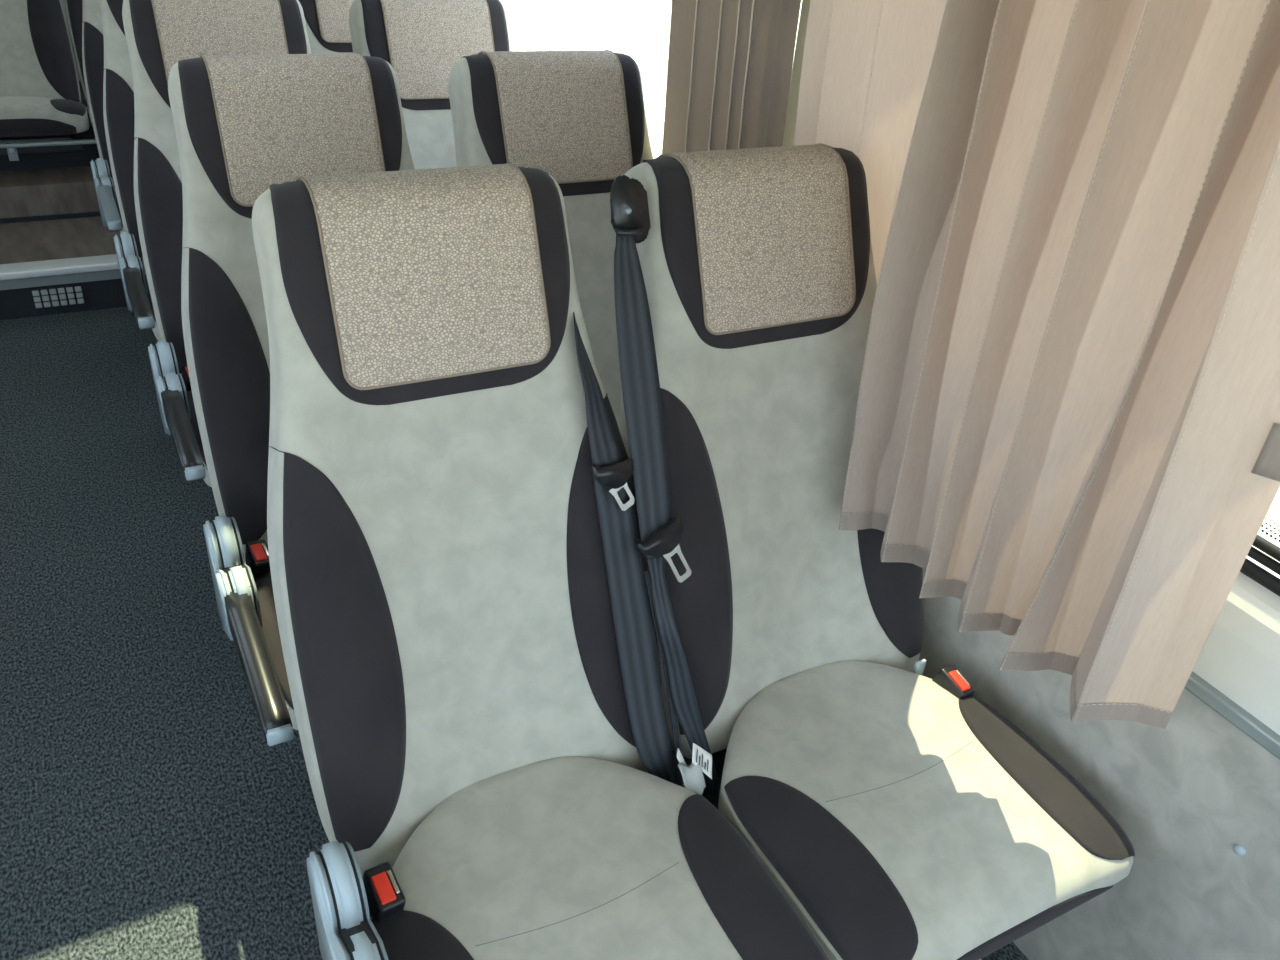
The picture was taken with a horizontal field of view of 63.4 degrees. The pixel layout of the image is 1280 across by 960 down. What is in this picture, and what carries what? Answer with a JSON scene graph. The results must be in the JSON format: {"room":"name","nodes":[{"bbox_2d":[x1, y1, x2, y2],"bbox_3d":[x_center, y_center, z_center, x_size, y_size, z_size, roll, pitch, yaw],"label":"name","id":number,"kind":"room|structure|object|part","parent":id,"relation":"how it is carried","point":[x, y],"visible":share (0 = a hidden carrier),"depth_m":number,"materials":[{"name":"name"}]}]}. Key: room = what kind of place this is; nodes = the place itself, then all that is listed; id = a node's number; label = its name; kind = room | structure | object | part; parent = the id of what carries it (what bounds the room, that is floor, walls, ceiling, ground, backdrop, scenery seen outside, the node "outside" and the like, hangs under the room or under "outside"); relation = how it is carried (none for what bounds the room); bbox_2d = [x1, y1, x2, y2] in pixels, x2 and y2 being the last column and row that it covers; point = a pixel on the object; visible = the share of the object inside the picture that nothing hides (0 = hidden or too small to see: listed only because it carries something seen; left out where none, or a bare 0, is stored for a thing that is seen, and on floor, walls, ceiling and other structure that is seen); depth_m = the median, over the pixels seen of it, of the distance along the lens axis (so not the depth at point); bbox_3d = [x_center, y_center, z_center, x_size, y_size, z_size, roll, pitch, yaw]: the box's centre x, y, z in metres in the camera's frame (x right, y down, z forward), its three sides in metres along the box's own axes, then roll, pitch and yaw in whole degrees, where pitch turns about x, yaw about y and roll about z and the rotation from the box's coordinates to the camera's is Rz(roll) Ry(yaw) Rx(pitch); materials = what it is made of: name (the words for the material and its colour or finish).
{"room":"vehicle interior","nodes":[
{"label":"vehicle interior","id":0,"kind":"room"},
{"bbox_2d":[0,216,119,263],"bbox_3d":[-2.407,-1.143,4.324,2.480,0.085,1.580,-12,36,-26],"label":"floor","id":1,"kind":"structure","parent":0,"point":[30,241],"depth_m":3.89,"materials":[{"name":"brown wood"}]},
{"bbox_2d":[0,166,99,218],"bbox_3d":[-2.507,-1.352,4.432,2.480,0.132,1.040,-12,36,-26],"label":"platform","id":2,"kind":"object","parent":1,"relation":"on","point":[51,191],"visible":0.22,"depth_m":4.04,"materials":[{"name":"brown wood"}]},
{"bbox_2d":[0,0,88,154],"bbox_3d":[-2.479,-1.783,3.942,0.521,0.941,0.661,-12,36,-26],"label":"seat","id":3,"kind":"object","parent":2,"relation":"on","point":[40,96],"visible":0.99,"depth_m":4.03,"materials":[{"name":"grey fabric"}]},
{"bbox_3d":[-2.358,-1.326,3.901,0.434,0.075,0.032,-12,36,-26],"label":"cushion panel","id":4,"kind":"part","parent":3,"relation":"part of","materials":[{"name":"brown fabric"}]},
{"bbox_3d":[-2.524,-1.857,3.999,0.520,0.872,0.450,-12,36,-26],"label":"backrest","id":5,"kind":"part","parent":3,"relation":"part of","materials":[{"name":"beige fabric"}]},
{"bbox_2d":[0,96,88,132],"bbox_3d":[-2.405,-1.397,3.964,0.518,0.119,0.237,-12,36,-26],"label":"cushion","id":6,"kind":"object","parent":3,"relation":"on","point":[18,114],"depth_m":3.93,"materials":[{"name":"beige fabric"}]},
{"bbox_3d":[-2.328,-1.773,4.075,0.128,0.498,0.275,-12,36,-26],"label":"backrest panel","id":7,"kind":"part","parent":3,"relation":"part of","materials":[{"name":"brown fabric"}]},
{"bbox_3d":[-2.212,-1.446,4.008,0.117,0.047,0.159,-12,36,-26],"label":"cushion panel","id":8,"kind":"part","parent":3,"relation":"part of","materials":[{"name":"brown fabric"}]},
{"bbox_2d":[0,139,96,160],"bbox_3d":[-2.265,-1.268,3.985,1.800,0.067,0.027,-12,36,-26],"label":"rail","id":9,"kind":"object","parent":2,"relation":"on","point":[83,141],"depth_m":3.95,"materials":[{"name":"grey metal"}]},
{"bbox_3d":[-2.381,-1.243,3.930,0.032,0.066,0.022,-12,36,-26],"label":"bench bracket","id":10,"kind":"part","parent":9,"relation":"part of","materials":[{"name":"grey metal"}]},
{"bbox_2d":[0,81,99,170],"bbox_3d":[-2.547,-1.530,4.435,2.480,0.160,0.820,-12,36,-26],"label":"plinth","id":11,"kind":"object","parent":2,"relation":"on","point":[90,152],"depth_m":4.17,"materials":[{"name":"grey"}]},
{"bbox_2d":[0,211,100,223],"bbox_3d":[-2.264,-1.039,4.082,2.480,0.016,0.014,-12,36,-26],"label":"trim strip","id":12,"kind":"object","parent":2,"relation":"attached to","point":[85,214],"visible":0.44,"depth_m":4.05,"materials":[{"name":"grey"}]},
{"bbox_2d":[65,0,92,125],"bbox_3d":[-2.019,-1.885,4.171,0.521,0.941,0.661,-12,36,-26],"label":"seat","id":13,"kind":"object","parent":2,"relation":"on","point":[74,8],"visible":0.09,"depth_m":4.09,"materials":[{"name":"grey fabric"}]},
{"bbox_3d":[-2.064,-1.958,4.228,0.520,0.872,0.450,-12,36,-26],"label":"backrest","id":14,"kind":"part","parent":13,"relation":"part of","materials":[{"name":"beige fabric"}]},
{"bbox_3d":[-2.201,-1.801,4.139,0.128,0.498,0.275,-12,36,-26],"label":"backrest panel","id":15,"kind":"part","parent":13,"relation":"part of","materials":[{"name":"brown fabric"}]},
{"bbox_2d":[0,254,118,279],"bbox_3d":[-2.016,-0.768,3.705,2.480,0.026,0.093,-12,36,-26],"label":"step edge","id":16,"kind":"structure","parent":1,"relation":"attached to","point":[102,262],"depth_m":3.66,"materials":[{"name":"silver metal"}]},
{"bbox_2d":[0,279,126,319],"bbox_3d":[-2.026,-0.671,3.767,2.480,0.215,0.060,-12,36,-26],"label":"step riser","id":17,"kind":"structure","parent":0,"point":[103,294],"depth_m":3.73,"materials":[{"name":"grey"}]},
{"bbox_2d":[30,284,84,308],"bbox_3d":[-2.075,-0.653,3.696,0.160,0.072,0.014,-12,36,-26],"label":"air vent","id":18,"kind":"object","parent":17,"relation":"attached to","point":[49,297],"visible":1,"depth_m":3.69,"materials":[{"name":"grey plastic"}]},
{"bbox_2d":[0,269,120,289],"bbox_3d":[-2.003,-0.724,3.698,2.480,0.038,0.008,-12,36,-26],"label":"trim","id":19,"kind":"structure","parent":17,"relation":"attached to","point":[107,274],"depth_m":3.67,"materials":[{"name":"grey metal"}]},
{"bbox_2d":[61,0,79,80],"bbox_3d":[-2.726,-2.289,4.459,2.480,2.110,0.060,-12,36,-26],"label":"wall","id":20,"kind":"structure","parent":0,"point":[62,1],"depth_m":4.67,"materials":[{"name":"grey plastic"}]},
{"bbox_2d":[0,306,1027,959],"bbox_3d":[-0.719,0.780,1.787,2.480,0.060,5.500,-12,36,-26],"label":"floor","id":21,"kind":"structure","parent":0,"point":[148,811],"depth_m":2.16,"materials":[{"name":"carpet"}]},
{"bbox_2d":[80,0,124,233],"bbox_3d":[-1.569,-1.151,3.518,0.558,1.241,1.007,-12,36,-26],"label":"seat","id":22,"kind":"object","parent":21,"relation":"on","point":[92,26],"visible":0.16,"depth_m":3.46,"materials":[{"name":"grey fabric"}]},
{"bbox_3d":[-1.668,-1.441,3.630,0.520,0.872,0.450,-12,36,-26],"label":"backrest","id":23,"kind":"part","parent":22,"relation":"part of","materials":[{"name":"beige fabric"}]},
{"bbox_3d":[-1.805,-1.284,3.540,0.128,0.498,0.275,-12,36,-26],"label":"backrest panel","id":24,"kind":"part","parent":22,"relation":"part of","materials":[{"name":"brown fabric"}]},
{"bbox_3d":[-1.632,-0.877,3.353,0.117,0.047,0.345,-12,36,-26],"label":"cushion panel","id":25,"kind":"part","parent":22,"relation":"part of","materials":[{"name":"grey fabric"}]},
{"bbox_2d":[99,0,160,340],"bbox_3d":[-1.215,-0.777,2.973,0.558,1.241,1.007,-12,36,-26],"label":"seat","id":26,"kind":"object","parent":21,"relation":"on","point":[118,89],"visible":0.2,"depth_m":2.92,"materials":[{"name":"grey fabric"}]},
{"bbox_3d":[-1.348,-1.391,3.010,0.377,0.254,0.206,-12,36,-26],"label":"headrest panel","id":27,"kind":"part","parent":26,"relation":"part of","materials":[{"name":"brown fabric"}]},
{"bbox_3d":[-1.314,-1.067,3.084,0.520,0.872,0.450,-12,36,-26],"label":"backrest","id":28,"kind":"part","parent":26,"relation":"part of","materials":[{"name":"beige fabric"}]},
{"bbox_3d":[-1.451,-0.910,2.995,0.128,0.498,0.275,-12,36,-26],"label":"backrest panel","id":29,"kind":"part","parent":26,"relation":"part of","materials":[{"name":"brown fabric"}]},
{"bbox_3d":[-1.278,-0.503,2.808,0.117,0.047,0.345,-12,36,-26],"label":"cushion panel","id":30,"kind":"part","parent":26,"relation":"part of","materials":[{"name":"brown fabric"}]},
{"bbox_2d":[152,320,160,340],"bbox_3d":[-1.142,-0.551,2.968,0.518,0.119,0.516,-12,36,-26],"label":"cushion","id":31,"kind":"object","parent":26,"relation":"on","point":[155,330],"depth_m":2.70,"materials":[{"name":"beige fabric"}]},
{"bbox_2d":[122,0,310,486],"bbox_3d":[-0.861,-0.403,2.427,0.558,1.241,1.007,-12,36,-26],"label":"seat","id":32,"kind":"object","parent":21,"relation":"on","point":[159,34],"visible":0.36,"depth_m":2.38,"materials":[{"name":"grey fabric"}]},
{"bbox_3d":[-1.097,-0.536,2.449,0.128,0.498,0.275,-12,36,-26],"label":"backrest panel","id":33,"kind":"part","parent":32,"relation":"part of","materials":[{"name":"brown fabric"}]},
{"bbox_3d":[-0.924,-0.129,2.263,0.117,0.047,0.345,-12,36,-26],"label":"cushion panel","id":34,"kind":"part","parent":32,"relation":"part of","materials":[{"name":"brown fabric"}]},
{"bbox_2d":[203,462,211,486],"bbox_3d":[-0.788,-0.177,2.422,0.518,0.119,0.516,-12,36,-26],"label":"cushion","id":35,"kind":"object","parent":32,"relation":"on","point":[207,479],"depth_m":2.15,"materials":[{"name":"beige fabric"}]},
{"bbox_3d":[-0.994,-1.018,2.465,0.377,0.254,0.206,-12,36,-26],"label":"headrest panel","id":36,"kind":"part","parent":32,"relation":"part of","materials":[{"name":"brown fabric"}]},
{"bbox_2d":[168,53,414,745],"bbox_3d":[-0.507,-0.029,1.882,0.558,1.241,1.007,-12,36,-26],"label":"seat","id":37,"kind":"object","parent":21,"relation":"on","point":[244,125],"visible":0.48,"depth_m":1.84,"materials":[{"name":"grey fabric"}]},
{"bbox_3d":[-0.743,-0.163,1.904,0.128,0.498,0.275,-12,36,-26],"label":"backrest panel","id":38,"kind":"part","parent":37,"relation":"part of","materials":[{"name":"brown fabric"}]},
{"bbox_3d":[-0.570,0.244,1.717,0.117,0.047,0.345,-12,36,-26],"label":"cushion panel","id":39,"kind":"part","parent":37,"relation":"part of","materials":[{"name":"brown fabric"}]},
{"bbox_3d":[-0.640,-0.644,1.919,0.377,0.254,0.206,-12,36,-26],"label":"headrest panel","id":40,"kind":"part","parent":37,"relation":"part of","materials":[{"name":"brown fabric"}]},
{"bbox_2d":[285,701,297,729],"bbox_3d":[-0.434,0.197,1.877,0.518,0.119,0.516,-12,36,-26],"label":"cushion","id":41,"kind":"object","parent":37,"relation":"on","point":[289,704],"depth_m":1.59,"materials":[{"name":"beige fabric"}]},
{"bbox_2d":[298,0,354,53],"bbox_3d":[-0.762,-0.905,3.243,0.521,1.241,0.914,-12,36,-26],"label":"seat","id":42,"kind":"object","parent":21,"relation":"on","point":[327,21],"visible":0.04,"depth_m":3.15,"materials":[{"name":"grey fabric"}]},
{"bbox_3d":[-0.855,-1.168,3.313,0.520,0.872,0.450,-12,36,-26],"label":"backrest","id":43,"kind":"part","parent":42,"relation":"part of","materials":[{"name":"beige fabric"}]},
{"bbox_2d":[349,0,511,169],"bbox_3d":[-0.408,-0.531,2.698,0.521,1.241,0.914,-12,36,-26],"label":"seat","id":44,"kind":"object","parent":21,"relation":"on","point":[422,40],"visible":0.24,"depth_m":2.63,"materials":[{"name":"grey fabric"}]},
{"bbox_3d":[-0.535,-1.119,2.693,0.377,0.254,0.206,-12,36,-26],"label":"headrest panel","id":45,"kind":"part","parent":44,"relation":"part of","materials":[{"name":"brown fabric"}]},
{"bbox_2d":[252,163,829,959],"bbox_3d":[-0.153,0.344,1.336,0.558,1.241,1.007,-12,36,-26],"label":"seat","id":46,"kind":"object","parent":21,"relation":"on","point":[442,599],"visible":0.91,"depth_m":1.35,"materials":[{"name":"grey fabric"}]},
{"bbox_3d":[-0.389,0.211,1.359,0.128,0.498,0.275,-12,36,-26],"label":"backrest panel","id":47,"kind":"part","parent":46,"relation":"part of","materials":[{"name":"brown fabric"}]},
{"bbox_3d":[-0.286,-0.270,1.374,0.377,0.254,0.206,-12,36,-26],"label":"headrest panel","id":48,"kind":"part","parent":46,"relation":"part of","materials":[{"name":"brown fabric"}]},
{"bbox_3d":[-0.216,0.618,1.172,0.117,0.047,0.345,-12,36,-26],"label":"cushion panel","id":49,"kind":"part","parent":46,"relation":"part of","materials":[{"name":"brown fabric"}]},
{"bbox_3d":[-0.252,0.054,1.448,0.520,0.872,0.450,-12,36,-26],"label":"backrest","id":50,"kind":"part","parent":46,"relation":"part of","materials":[{"name":"beige fabric"}]},
{"bbox_2d":[370,756,742,959],"bbox_3d":[-0.080,0.570,1.332,0.518,0.119,0.516,-12,36,-26],"label":"cushion","id":51,"kind":"object","parent":46,"relation":"on","point":[489,857],"depth_m":1.35,"materials":[{"name":"beige fabric"}]},
{"bbox_3d":[-0.055,0.138,1.525,0.128,0.498,0.275,-12,36,-26],"label":"backrest panel","id":52,"kind":"part","parent":46,"relation":"part of","materials":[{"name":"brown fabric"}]},
{"bbox_2d":[573,312,676,784],"bbox_3d":[-0.052,0.086,1.513,0.068,0.719,0.404,-16,37,-30],"label":"belt","id":53,"kind":"object","parent":46,"relation":"attached to","point":[634,631],"visible":0.84,"depth_m":1.49,"materials":[{"name":"black fabric"}]},
{"bbox_2d":[677,748,686,765],"bbox_3d":[0.064,0.421,1.531,0.036,0.038,0.013,27,38,31],"label":"tag","id":54,"kind":"object","parent":46,"relation":"attached to","point":[680,758],"visible":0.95,"depth_m":1.53,"materials":[{"name":"white fabric"}]},
{"bbox_2d":[678,762,705,794],"bbox_3d":[0.076,0.438,1.519,0.035,0.039,0.044,-12,36,-26],"label":"strap","id":55,"kind":"object","parent":46,"relation":"attached to","point":[692,775],"visible":0.94,"depth_m":1.51,"materials":[{"name":"grey fabric"}]},
{"bbox_3d":[0.133,0.541,1.346,0.117,0.047,0.345,-12,36,-26],"label":"cushion panel","id":56,"kind":"part","parent":46,"relation":"part of","materials":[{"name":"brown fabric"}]},
{"bbox_2d":[448,49,653,426],"bbox_3d":[-0.054,-0.157,2.152,0.521,1.241,0.914,-12,36,-26],"label":"seat","id":57,"kind":"object","parent":21,"relation":"on","point":[577,117],"visible":0.27,"depth_m":2.11,"materials":[{"name":"grey fabric"}]},
{"bbox_3d":[-0.181,-0.745,2.148,0.377,0.254,0.206,-12,36,-26],"label":"headrest panel","id":58,"kind":"part","parent":57,"relation":"part of","materials":[{"name":"brown fabric"}]},
{"bbox_2d":[619,143,1134,959],"bbox_3d":[0.300,0.217,1.607,0.521,1.241,0.914,-12,36,-26],"label":"seat","id":59,"kind":"object","parent":21,"relation":"on","point":[901,815],"visible":0.86,"depth_m":1.55,"materials":[{"name":"grey fabric"}]},
{"bbox_2d":[610,175,717,796],"bbox_3d":[0.015,0.034,1.506,0.103,0.862,0.392,-12,36,-26],"label":"belt","id":60,"kind":"object","parent":59,"relation":"attached to","point":[660,534],"visible":0.95,"depth_m":1.45,"materials":[{"name":"black fabric"}]},
{"bbox_3d":[0.071,0.110,1.587,0.128,0.498,0.275,-12,36,-26],"label":"backrest panel","id":61,"kind":"part","parent":59,"relation":"part of","materials":[{"name":"brown fabric"}]},
{"bbox_2d":[692,743,711,778],"bbox_3d":[0.092,0.415,1.531,0.033,0.044,0.028,5,32,0],"label":"tag","id":62,"kind":"object","parent":59,"relation":"attached to","point":[699,755],"visible":1,"depth_m":1.53,"materials":[{"name":"white fabric"}]},
{"bbox_3d":[0.173,-0.371,1.603,0.377,0.254,0.206,-12,36,-26],"label":"headrest panel","id":63,"kind":"part","parent":59,"relation":"part of","materials":[{"name":"brown fabric"}]},
{"bbox_3d":[0.207,-0.047,1.677,0.520,0.872,0.450,-12,36,-26],"label":"backrest","id":64,"kind":"part","parent":59,"relation":"part of","materials":[{"name":"beige fabric"}]},
{"bbox_3d":[0.243,0.517,1.401,0.117,0.047,0.345,-12,36,-26],"label":"cushion panel","id":65,"kind":"part","parent":59,"relation":"part of","materials":[{"name":"brown fabric"}]},
{"bbox_3d":[0.404,0.037,1.754,0.128,0.498,0.275,-12,36,-26],"label":"backrest panel","id":66,"kind":"part","parent":59,"relation":"part of","materials":[{"name":"brown fabric"}]},
{"bbox_3d":[0.475,0.323,1.766,0.020,0.040,0.007,-12,36,-26],"label":"hinge plate","id":67,"kind":"part","parent":59,"relation":"part of","materials":[{"name":"blue plastic"}]},
{"bbox_2d":[718,660,1133,959],"bbox_3d":[0.379,0.469,1.561,0.518,0.119,0.516,-12,36,-26],"label":"cushion","id":68,"kind":"object","parent":59,"relation":"on","point":[901,815],"depth_m":1.47,"materials":[{"name":"beige fabric"}]},
{"bbox_3d":[0.483,0.601,1.409,0.434,0.075,0.071,-12,36,-26],"label":"cushion panel","id":69,"kind":"part","parent":59,"relation":"part of","materials":[{"name":"brown fabric"}]},
{"bbox_3d":[0.592,0.440,1.575,0.117,0.047,0.345,-12,36,-26],"label":"cushion panel","id":70,"kind":"part","parent":59,"relation":"part of","materials":[{"name":"brown fabric"}]},
{"bbox_2d":[918,568,1279,959],"bbox_3d":[0.021,-0.180,2.778,0.060,0.750,7.200,-12,36,-26],"label":"wall","id":71,"kind":"structure","parent":0,"point":[1184,793],"depth_m":1.53,"materials":[{"name":"grey fabric"}]},
{"bbox_2d":[1184,671,1279,759],"bbox_3d":[0.029,-0.501,2.563,0.032,0.022,7.200,-12,36,-26],"label":"trim","id":72,"kind":"structure","parent":71,"relation":"attached to","point":[1243,720],"depth_m":1.37,"materials":[{"name":"grey"}]},
{"bbox_2d":[1192,572,1279,734],"bbox_3d":[0.059,-0.582,2.528,0.058,0.156,7.200,-12,36,-26],"label":"window","id":73,"kind":"structure","parent":71,"relation":"attached to","point":[1240,655],"depth_m":1.35,"materials":[{"name":"white plastic"}]},
{"bbox_2d":[1233,844,1245,855],"bbox_3d":[0.815,0.505,1.412,0.007,0.017,0.017,-12,36,-26],"label":"cap","id":74,"kind":"object","parent":71,"relation":"attached to","point":[1238,849],"visible":1,"depth_m":1.41,"materials":[{"name":"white plastic"}]},
{"bbox_3d":[0.149,-1.562,1.914,0.060,0.200,7.200,-12,36,-26],"label":"wall","id":75,"kind":"structure","parent":0,"visible":0},
{"bbox_2d":[782,0,810,145],"bbox_3d":[0.332,-0.814,1.863,0.072,0.982,0.064,-12,36,-26],"label":"trim","id":76,"kind":"structure","parent":75,"relation":"attached to","point":[791,115],"depth_m":1.91,"materials":[{"name":"grey"}]},
{"bbox_2d":[1240,515,1279,596],"bbox_3d":[1.032,-0.085,0.799,0.025,0.982,2.872,-12,36,-26],"label":"window","id":77,"kind":"structure","parent":75,"relation":"in","point":[1249,568],"depth_m":1.33,"materials":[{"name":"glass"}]},
{"bbox_3d":[0.895,-0.458,0.515,0.024,0.030,2.760,-12,36,-26],"label":"rail","id":78,"kind":"object","parent":75,"relation":"attached to","visible":0},
{"bbox_2d":[794,0,1279,728],"bbox_3d":[0.464,-0.393,1.405,0.241,1.090,1.024,-12,36,-26],"label":"curtain","id":79,"kind":"object","parent":78,"relation":"hanging from","point":[1067,417],"visible":0.86,"depth_m":1.29,"materials":[{"name":"beige fabric"}]},
{"bbox_3d":[-0.154,-1.667,2.292,0.024,0.030,1.860,-12,36,-26],"label":"rail","id":80,"kind":"object","parent":75,"relation":"attached to","visible":0},
{"bbox_2d":[662,0,800,153],"bbox_3d":[0.173,-0.800,2.014,0.049,1.090,0.408,-12,36,-26],"label":"curtain","id":81,"kind":"object","parent":80,"relation":"hanging from","point":[730,62],"visible":0.38,"depth_m":2.00,"materials":[{"name":"beige fabric"}]},
{"label":"outside","id":82,"kind":"structure","parent":0,"visible":0},
{"bbox_2d":[499,0,1279,577],"bbox_3d":[-0.232,2.519,1.576,120.000,0.100,120.000,-12,36,-26],"label":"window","id":83,"kind":"structure","parent":82,"point":[638,29],"depth_m":17.37,"materials":[{"name":"glass"}]}
]}

